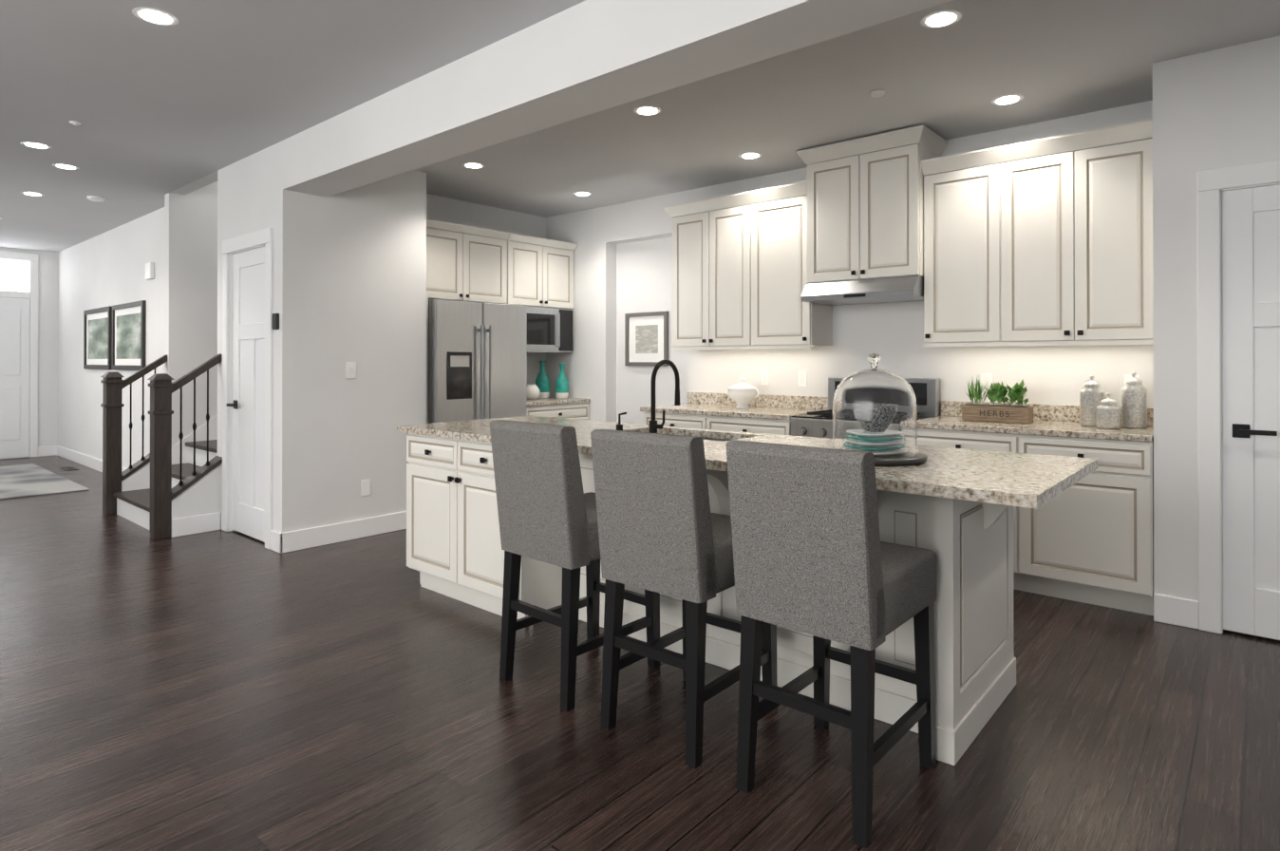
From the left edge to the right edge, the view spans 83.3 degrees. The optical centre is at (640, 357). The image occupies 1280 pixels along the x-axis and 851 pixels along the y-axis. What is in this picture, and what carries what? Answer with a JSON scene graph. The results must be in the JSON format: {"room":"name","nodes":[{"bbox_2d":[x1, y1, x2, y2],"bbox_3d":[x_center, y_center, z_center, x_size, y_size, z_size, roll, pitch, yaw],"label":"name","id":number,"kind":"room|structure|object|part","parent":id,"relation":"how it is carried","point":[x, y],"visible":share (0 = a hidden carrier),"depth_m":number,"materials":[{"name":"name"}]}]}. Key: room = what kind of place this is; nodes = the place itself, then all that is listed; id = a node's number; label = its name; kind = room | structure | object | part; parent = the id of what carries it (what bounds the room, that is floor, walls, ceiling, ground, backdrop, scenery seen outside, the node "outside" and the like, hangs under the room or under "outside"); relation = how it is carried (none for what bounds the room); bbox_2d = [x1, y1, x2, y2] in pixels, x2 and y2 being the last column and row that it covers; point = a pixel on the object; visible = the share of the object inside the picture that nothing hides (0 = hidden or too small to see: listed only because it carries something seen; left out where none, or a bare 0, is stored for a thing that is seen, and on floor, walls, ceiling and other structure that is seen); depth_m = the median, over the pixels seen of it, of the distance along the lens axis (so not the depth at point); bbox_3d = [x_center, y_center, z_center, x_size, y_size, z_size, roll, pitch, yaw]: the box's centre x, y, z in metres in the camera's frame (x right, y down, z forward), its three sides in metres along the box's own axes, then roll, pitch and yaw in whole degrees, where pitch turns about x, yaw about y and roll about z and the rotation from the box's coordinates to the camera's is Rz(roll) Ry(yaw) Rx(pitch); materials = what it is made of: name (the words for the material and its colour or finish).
{"room":"kitchen","nodes":[
{"label":"kitchen","id":0,"kind":"room"},
{"bbox_2d":[0,454,1279,850],"bbox_3d":[-2.434,1.357,4.207,16.500,0.100,9.900,0,0,41],"label":"floor","id":1,"kind":"structure","parent":0,"point":[222,690],"depth_m":2.50,"materials":[{"name":"brown wood"}]},
{"bbox_2d":[0,463,89,499],"bbox_3d":[-7.017,1.314,7.469,2.700,0.012,1.550,0,0,41],"label":"rug","id":2,"kind":"object","parent":1,"relation":"on","point":[22,480],"visible":0.98,"depth_m":7.51,"materials":[{"name":"grey fabric"}]},
{"bbox_2d":[59,466,78,470],"bbox_3d":[-6.809,1.321,8.590,0.350,0.007,0.120,0,0,41],"label":"floor vent","id":3,"kind":"object","parent":1,"relation":"in","point":[66,468],"visible":1,"depth_m":8.55,"materials":[{"name":"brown metal"}]},
{"bbox_2d":[100,353,222,539],"bbox_3d":[-3.214,0.332,6.561,1.422,1.970,2.489,0,0,41],"label":"staircase","id":4,"kind":"structure","parent":1,"relation":"on","point":[163,488],"depth_m":5.48,"materials":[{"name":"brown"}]},
{"bbox_2d":[426,296,527,423],"bbox_3d":[-1.539,0.415,6.198,0.754,1.800,0.973,0,0,41],"label":"refrigerator","id":5,"kind":"object","parent":1,"relation":"on","point":[477,359],"depth_m":5.91,"materials":[{"name":"silver metal"}]},
{"bbox_3d":[-1.599,0.416,6.249,0.597,1.800,0.973,0,0,41],"label":"fridge panel","id":6,"kind":"part","parent":5,"relation":"part of","materials":[{"name":"silver metal"}]},
{"bbox_2d":[526,396,590,419],"bbox_3d":[-0.985,0.808,6.906,0.665,1.020,0.816,0,0,41],"label":"base cabinet","id":7,"kind":"object","parent":1,"relation":"on","point":[578,408],"visible":0.21,"depth_m":6.74,"materials":[{"name":"paint"}]},
{"bbox_2d":[526,384,540,399],"bbox_3d":[-1.033,0.327,6.846,0.160,0.140,0.160,0,0,41],"label":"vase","id":8,"kind":"object","parent":7,"relation":"on","point":[533,391],"visible":0.88,"depth_m":6.79,"materials":[{"name":"white ceramic"}]},
{"bbox_2d":[535,360,549,398],"bbox_3d":[-0.957,0.214,7.072,0.144,0.368,0.144,0,0,41],"label":"bottle","id":9,"kind":"object","parent":7,"relation":"on","point":[542,382],"visible":0.94,"depth_m":7.02,"materials":[{"name":"teal ceramic"}]},
{"bbox_2d":[555,363,568,398],"bbox_3d":[-0.765,0.227,7.065,0.134,0.342,0.134,0,0,41],"label":"bottle","id":10,"kind":"object","parent":7,"relation":"on","point":[561,386],"visible":1,"depth_m":7.02,"materials":[{"name":"teal ceramic"}]},
{"bbox_2d":[489,419,660,711],"bbox_3d":[-0.257,0.778,2.962,0.444,1.048,0.582,0,0,41],"label":"bar stool","id":11,"kind":"object","parent":1,"relation":"on","point":[547,509],"visible":0.88,"depth_m":2.75,"materials":[{"name":"grey fabric"}]},
{"bbox_2d":[644,411,708,429],"bbox_3d":[0.467,0.871,5.773,0.610,0.885,0.637,0,0,41],"label":"base cabinet","id":12,"kind":"object","parent":1,"relation":"on","point":[680,419],"depth_m":5.48,"materials":[{"name":"paint"}]},
{"bbox_2d":[590,428,777,768],"bbox_3d":[0.172,0.776,2.592,0.439,1.048,0.579,0,0,41],"label":"bar stool","id":13,"kind":"object","parent":1,"relation":"on","point":[663,529],"visible":0.81,"depth_m":2.38,"materials":[{"name":"grey fabric"}]},
{"bbox_2d":[396,427,1031,765],"bbox_3d":[0.170,0.861,3.416,3.160,0.885,0.998,0,0,41],"label":"kitchen island","id":14,"kind":"object","parent":1,"relation":"on","point":[951,509],"depth_m":2.78,"materials":[{"name":"paint"}]},
{"bbox_2d":[396,415,1097,508],"bbox_3d":[0.171,0.401,3.403,3.260,0.035,0.980,0,0,41],"label":"island countertop","id":15,"kind":"structure","parent":14,"relation":"on","point":[1034,480],"depth_m":2.56,"materials":[{"name":"beige stone"}]},
{"bbox_2d":[874,451,927,466],"bbox_3d":[0.875,0.369,2.690,0.370,0.022,0.370,0,0,41],"label":"tray","id":16,"kind":"object","parent":15,"relation":"on","point":[919,458],"visible":0.38,"depth_m":2.52,"materials":[{"name":"grey"}]},
{"bbox_2d":[832,353,917,458],"bbox_3d":[0.875,0.170,2.690,0.300,0.374,0.300,0,0,41],"label":"glass cloche","id":17,"kind":"object","parent":16,"relation":"on","point":[875,410],"visible":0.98,"depth_m":2.57,"materials":[{"name":"clear glass"}]},
{"bbox_2d":[708,414,790,434],"bbox_3d":[0.962,0.870,5.346,0.698,0.885,0.637,0,0,41],"label":"base cabinet","id":18,"kind":"object","parent":1,"relation":"on","point":[755,423],"depth_m":5.09,"materials":[{"name":"paint"}]},
{"bbox_2d":[640,403,814,418],"bbox_3d":[0.717,0.410,5.553,1.338,0.035,0.647,0,0,41],"label":"countertop","id":19,"kind":"structure","parent":18,"relation":"on","point":[705,408],"depth_m":5.41,"materials":[{"name":"beige stone"}]},
{"bbox_2d":[726,376,758,408],"bbox_3d":[0.797,0.272,5.584,0.294,0.240,0.236,0,0,41],"label":"tureen","id":20,"kind":"object","parent":19,"relation":"on","point":[743,394],"visible":1,"depth_m":5.51,"materials":[{"name":"white ceramic"}]},
{"bbox_2d":[725,439,936,848],"bbox_3d":[0.603,0.775,2.220,0.435,1.048,0.576,0,0,41],"label":"bar stool","id":21,"kind":"object","parent":1,"relation":"on","point":[818,560],"visible":1,"depth_m":2.04,"materials":[{"name":"grey fabric"}]},
{"bbox_2d":[790,376,940,438],"bbox_3d":[1.502,0.722,4.834,0.777,1.165,0.702,0,0,41],"label":"range","id":22,"kind":"object","parent":1,"relation":"on","point":[819,423],"visible":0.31,"depth_m":4.81,"materials":[{"name":"silver metal"}]},
{"bbox_2d":[917,426,1019,590],"bbox_3d":[2.056,0.866,4.402,0.613,0.885,0.637,0,0,41],"label":"base cabinet","id":23,"kind":"object","parent":1,"relation":"on","point":[954,437],"depth_m":4.08,"materials":[{"name":"paint"}]},
{"bbox_2d":[1019,430,1153,615],"bbox_3d":[2.517,0.864,4.004,0.606,0.885,0.637,0,0,41],"label":"base cabinet","id":24,"kind":"object","parent":1,"relation":"on","point":[1088,538],"depth_m":3.73,"materials":[{"name":"paint"}]},
{"bbox_2d":[917,414,1153,437],"bbox_3d":[2.282,0.405,4.202,1.219,0.035,0.647,0,0,41],"label":"countertop","id":25,"kind":"structure","parent":24,"relation":"on","point":[1039,425],"depth_m":4.01,"materials":[{"name":"beige stone"}]},
{"bbox_2d":[961,375,1033,423],"bbox_3d":[2.173,0.244,4.380,0.383,0.286,0.236,0,0,41],"label":"planter","id":26,"kind":"object","parent":25,"relation":"on","point":[1017,413],"visible":1,"depth_m":4.32,"materials":[{"name":"brown wood"}]},
{"bbox_2d":[979,410,1009,416],"bbox_3d":[2.121,0.335,4.308,0.162,0.035,0.001,0,0,41],"label":"label","id":27,"kind":"object","parent":26,"relation":"attached to","point":[994,413],"visible":1,"depth_m":4.31,"materials":[{"name":"grey"}]},
{"bbox_2d":[1079,375,1104,426],"bbox_3d":[2.560,0.242,4.076,0.116,0.287,0.116,0,0,41],"label":"canister","id":28,"kind":"object","parent":25,"relation":"on","point":[1091,395],"visible":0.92,"depth_m":4.04,"materials":[{"name":"grey ceramic"}]},
{"bbox_2d":[1096,392,1120,429],"bbox_3d":[2.554,0.286,3.923,0.112,0.197,0.112,0,0,41],"label":"canister","id":29,"kind":"object","parent":25,"relation":"on","point":[1108,412],"visible":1,"depth_m":3.88,"materials":[{"name":"grey ceramic"}]},
{"bbox_2d":[1121,372,1147,428],"bbox_3d":[2.721,0.232,3.964,0.116,0.307,0.116,0,0,41],"label":"canister","id":30,"kind":"object","parent":25,"relation":"on","point":[1134,403],"visible":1,"depth_m":3.92,"materials":[{"name":"grey ceramic"}]},
{"bbox_2d":[0,35,1279,601],"bbox_3d":[-2.742,-0.495,3.721,16.120,3.600,8.550,0,0,41],"label":"wall","id":31,"kind":"structure","parent":0,"point":[349,274],"depth_m":5.28,"materials":[{"name":"paint"}]},
{"bbox_2d":[0,297,29,458],"bbox_3d":[-8.436,0.266,9.233,0.049,2.105,0.932,0,0,41],"label":"front door","id":32,"kind":"structure","parent":31,"relation":"in","point":[14,377],"depth_m":9.47,"materials":[{"name":"white wood"}]},
{"bbox_2d":[0,259,29,291],"bbox_3d":[-8.453,-1.082,9.253,0.005,0.400,0.920,0,0,41],"label":"transom window","id":33,"kind":"structure","parent":31,"relation":"in","point":[14,274],"depth_m":9.49,"materials":[{"name":"white glass"}]},
{"bbox_2d":[83,305,112,369],"bbox_3d":[-6.373,-0.220,8.451,1.120,0.710,0.029,0,0,41],"label":"framed picture","id":34,"kind":"object","parent":31,"relation":"attached to","point":[98,338],"visible":0.92,"depth_m":8.43,"materials":[{"name":"grey"}]},
{"bbox_2d":[111,300,146,370],"bbox_3d":[-5.442,-0.224,7.647,1.120,0.710,0.029,0,0,41],"label":"framed picture","id":35,"kind":"object","parent":31,"relation":"attached to","point":[128,334],"visible":1,"depth_m":7.61,"materials":[{"name":"grey"}]},
{"bbox_2d":[145,262,154,280],"bbox_3d":[-4.873,-0.861,7.153,0.170,0.160,0.040,0,0,41],"label":"door chime","id":36,"kind":"object","parent":31,"relation":"attached to","point":[149,267],"depth_m":7.11,"materials":[{"name":"white plastic"}]},
{"bbox_2d":[226,245,265,542],"bbox_3d":[-2.833,0.257,5.218,0.693,2.084,0.102,0,0,41],"label":"closet door","id":37,"kind":"structure","parent":31,"relation":"in","point":[248,404],"depth_m":5.25,"materials":[{"name":"white wood"}]},
{"bbox_2d":[271,313,279,329],"bbox_3d":[-2.470,-0.245,4.877,0.070,0.110,0.022,0,0,41],"label":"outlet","id":38,"kind":"object","parent":31,"relation":"attached to","point":[274,316],"depth_m":4.86,"materials":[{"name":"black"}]},
{"bbox_2d":[345,361,356,378],"bbox_3d":[-2.085,0.091,5.192,0.009,0.120,0.080,0,0,41],"label":"light switch","id":39,"kind":"object","parent":31,"relation":"attached to","point":[350,370],"depth_m":5.19,"materials":[{"name":"white plastic"}]},
{"bbox_2d":[360,479,370,495],"bbox_3d":[-2.011,0.955,5.276,0.006,0.115,0.070,0,0,41],"label":"outlet","id":40,"kind":"object","parent":31,"relation":"attached to","point":[365,484],"depth_m":5.28,"materials":[{"name":"white plastic"}]},
{"bbox_2d":[426,218,509,303],"bbox_3d":[-1.673,-0.802,6.305,0.417,0.635,0.958,0,0,41],"label":"upper cabinet","id":41,"kind":"object","parent":31,"relation":"attached to","point":[471,263],"depth_m":6.20,"materials":[{"name":"paint"}]},
{"bbox_2d":[509,233,574,309],"bbox_3d":[-1.087,-0.799,6.985,0.417,0.635,0.838,0,0,41],"label":"upper cabinet","id":42,"kind":"object","parent":31,"relation":"attached to","point":[541,270],"depth_m":6.83,"materials":[{"name":"paint"}]},
{"bbox_2d":[526,305,572,352],"bbox_3d":[-1.058,-0.264,6.963,0.486,0.425,0.760,0,0,41],"label":"microwave","id":43,"kind":"object","parent":42,"relation":"attached to","point":[549,329],"visible":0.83,"depth_m":6.87,"materials":[{"name":"silver metal"}]},
{"bbox_2d":[0,159,1279,633],"bbox_3d":[-2.794,-0.055,3.567,16.000,2.720,8.250,0,0,41],"label":"trim","id":44,"kind":"structure","parent":31,"relation":"attached to","point":[1204,611],"depth_m":3.46,"materials":[{"name":"white wood"}]},
{"bbox_2d":[624,311,668,365],"bbox_3d":[0.060,-0.172,6.730,0.510,0.500,0.029,0,0,41],"label":"framed picture","id":45,"kind":"object","parent":31,"relation":"attached to","point":[646,338],"visible":0.88,"depth_m":6.73,"materials":[{"name":"grey"}]},
{"bbox_2d":[666,190,776,350],"bbox_3d":[0.656,-0.659,5.807,0.759,1.145,0.347,0,0,41],"label":"upper cabinet","id":46,"kind":"object","parent":31,"relation":"attached to","point":[710,237],"depth_m":5.66,"materials":[{"name":"paint"}]},
{"bbox_2d":[760,370,769,385],"bbox_3d":[0.995,0.164,5.738,0.070,0.116,0.008,0,0,41],"label":"outlet","id":47,"kind":"object","parent":31,"relation":"attached to","point":[764,375],"depth_m":5.74,"materials":[{"name":"white plastic"}]},
{"bbox_2d":[750,183,832,346],"bbox_3d":[1.132,-0.660,5.396,0.498,1.145,0.347,0,0,41],"label":"upper cabinet","id":48,"kind":"object","parent":31,"relation":"attached to","point":[779,317],"depth_m":5.27,"materials":[{"name":"paint"}]},
{"bbox_2d":[798,371,806,386],"bbox_3d":[1.245,0.163,5.523,0.070,0.116,0.008,0,0,41],"label":"outlet","id":49,"kind":"object","parent":31,"relation":"attached to","point":[801,374],"depth_m":5.52,"materials":[{"name":"white plastic"}]},
{"bbox_2d":[803,126,943,285],"bbox_3d":[1.596,-0.977,4.951,0.785,0.915,0.417,0,0,41],"label":"upper cabinet","id":50,"kind":"object","parent":31,"relation":"attached to","point":[864,198],"depth_m":4.76,"materials":[{"name":"paint"}]},
{"bbox_2d":[800,275,923,305],"bbox_3d":[1.569,-0.454,4.916,0.777,0.128,0.500,0,0,41],"label":"range hood","id":51,"kind":"object","parent":50,"relation":"attached to","point":[898,289],"visible":0.9,"depth_m":4.76,"materials":[{"name":"silver metal"}]},
{"bbox_2d":[687,392,1153,426],"bbox_3d":[1.681,0.341,5.134,3.346,0.100,0.022,0,0,41],"label":"backsplash","id":52,"kind":"structure","parent":31,"relation":"attached to","point":[1061,413],"depth_m":5.39,"materials":[{"name":"beige stone"}]},
{"bbox_2d":[922,146,1004,346],"bbox_3d":[2.089,-0.664,4.570,0.453,1.145,0.347,0,0,41],"label":"upper cabinet","id":53,"kind":"object","parent":31,"relation":"attached to","point":[962,280],"depth_m":4.43,"materials":[{"name":"paint"}]},
{"bbox_2d":[980,373,992,391],"bbox_3d":[2.245,0.159,4.660,0.070,0.116,0.008,0,0,41],"label":"outlet","id":54,"kind":"object","parent":31,"relation":"attached to","point":[986,378],"depth_m":4.66,"materials":[{"name":"white plastic"}]},
{"bbox_2d":[1000,118,1153,346],"bbox_3d":[2.551,-0.665,4.172,0.767,1.145,0.347,0,0,41],"label":"upper cabinet","id":55,"kind":"object","parent":31,"relation":"attached to","point":[1045,241],"depth_m":4.02,"materials":[{"name":"paint"}]},
{"bbox_2d":[1124,375,1138,385],"bbox_3d":[2.835,0.157,4.151,0.070,0.116,0.008,0,0,41],"label":"outlet","id":56,"kind":"object","parent":31,"relation":"attached to","point":[1126,377],"depth_m":4.16,"materials":[{"name":"white plastic"}]},
{"bbox_2d":[1221,184,1279,639],"bbox_3d":[3.076,0.249,3.143,0.833,2.084,0.102,0,0,41],"label":"pantry door","id":57,"kind":"structure","parent":31,"relation":"in","point":[1251,376],"depth_m":3.35,"materials":[{"name":"white wood"}]},
{"bbox_2d":[0,0,1279,252],"bbox_3d":[-2.472,-1.563,4.252,16.400,0.200,9.700,0,0,41],"label":"ceiling","id":58,"kind":"structure","parent":0,"point":[197,91],"depth_m":3.93,"materials":[{"name":"paint"}]},
{"bbox_2d":[19,191,45,195],"bbox_3d":[-5.387,-1.450,6.384,0.169,0.006,0.169,0,0,17],"label":"recessed light","id":59,"kind":"object","parent":58,"relation":"in","point":[26,193],"depth_m":6.38,"materials":[{"name":"white"}]},
{"bbox_2d":[19,141,52,149],"bbox_3d":[-4.147,-1.456,4.944,0.169,0.006,0.169,0,0,32],"label":"recessed light","id":60,"kind":"object","parent":58,"relation":"in","point":[28,143],"depth_m":4.93,"materials":[{"name":"white"}]},
{"bbox_2d":[51,163,79,169],"bbox_3d":[-4.378,-1.454,5.487,0.169,0.006,0.169,0,0,35],"label":"recessed light","id":61,"kind":"object","parent":58,"relation":"in","point":[65,166],"depth_m":5.47,"materials":[{"name":"white"}]},
{"bbox_2d":[69,120,81,125],"bbox_3d":[-3.448,-1.446,4.390,0.092,0.031,0.058,0,0,41],"label":"smoke detector","id":62,"kind":"object","parent":58,"relation":"attached to","point":[73,122],"depth_m":4.46,"materials":[{"name":"white plastic"}]},
{"bbox_2d":[87,195,105,201],"bbox_3d":[-4.866,-1.437,6.432,0.270,0.031,0.139,0,0,41],"label":"smoke detector","id":63,"kind":"object","parent":58,"relation":"attached to","point":[91,197],"depth_m":6.48,"materials":[{"name":"white plastic"}]},
{"bbox_2d":[131,6,179,25],"bbox_3d":[-2.082,-1.464,3.097,0.169,0.006,0.169,0,0,32],"label":"recessed light","id":64,"kind":"object","parent":58,"relation":"in","point":[152,15],"depth_m":3.08,"materials":[{"name":"white"}]},
{"bbox_2d":[461,162,484,168],"bbox_3d":[-1.263,-1.454,5.454,0.169,0.006,0.169,0,0,17],"label":"recessed light","id":65,"kind":"object","parent":58,"relation":"in","point":[466,164],"depth_m":5.44,"materials":[{"name":"white"}]},
{"bbox_2d":[573,191,592,196],"bbox_3d":[-0.509,-1.450,6.389,0.169,0.006,0.169,0,0,35],"label":"recessed light","id":66,"kind":"object","parent":58,"relation":"in","point":[582,194],"depth_m":6.38,"materials":[{"name":"white"}]},
{"bbox_2d":[282,0,952,196],"bbox_3d":[0.925,-1.306,2.165,8.530,0.330,0.300,0,0,41],"label":"beam","id":67,"kind":"structure","parent":58,"relation":"attached to","point":[584,58],"depth_m":3.13,"materials":[{"name":"paint"}]},
{"bbox_2d":[633,105,661,115],"bbox_3d":[0.044,-1.459,4.260,0.169,0.006,0.169,0,0,17],"label":"recessed light","id":68,"kind":"object","parent":58,"relation":"in","point":[646,110],"depth_m":4.24,"materials":[{"name":"white"}]},
{"bbox_2d":[738,151,762,158],"bbox_3d":[0.798,-1.455,5.194,0.169,0.006,0.169,0,0,17],"label":"recessed light","id":69,"kind":"object","parent":58,"relation":"in","point":[750,155],"depth_m":5.18,"materials":[{"name":"white"}]},
{"bbox_2d":[869,89,884,97],"bbox_3d":[1.289,-1.448,3.901,0.090,0.031,0.121,0,0,41],"label":"smoke detector","id":70,"kind":"object","parent":58,"relation":"attached to","point":[876,93],"depth_m":3.94,"materials":[{"name":"white plastic"}]},
{"bbox_2d":[920,9,962,28],"bbox_3d":[1.305,-1.464,3.119,0.169,0.006,0.169,0,0,17],"label":"recessed light","id":71,"kind":"object","parent":58,"relation":"in","point":[932,20],"depth_m":3.11,"materials":[{"name":"white"}]},
{"bbox_2d":[990,94,1024,105],"bbox_3d":[2.085,-1.460,4.084,0.169,0.006,0.169,0,0,35],"label":"recessed light","id":72,"kind":"object","parent":58,"relation":"in","point":[1013,98],"depth_m":4.07,"materials":[{"name":"white"}]}
]}

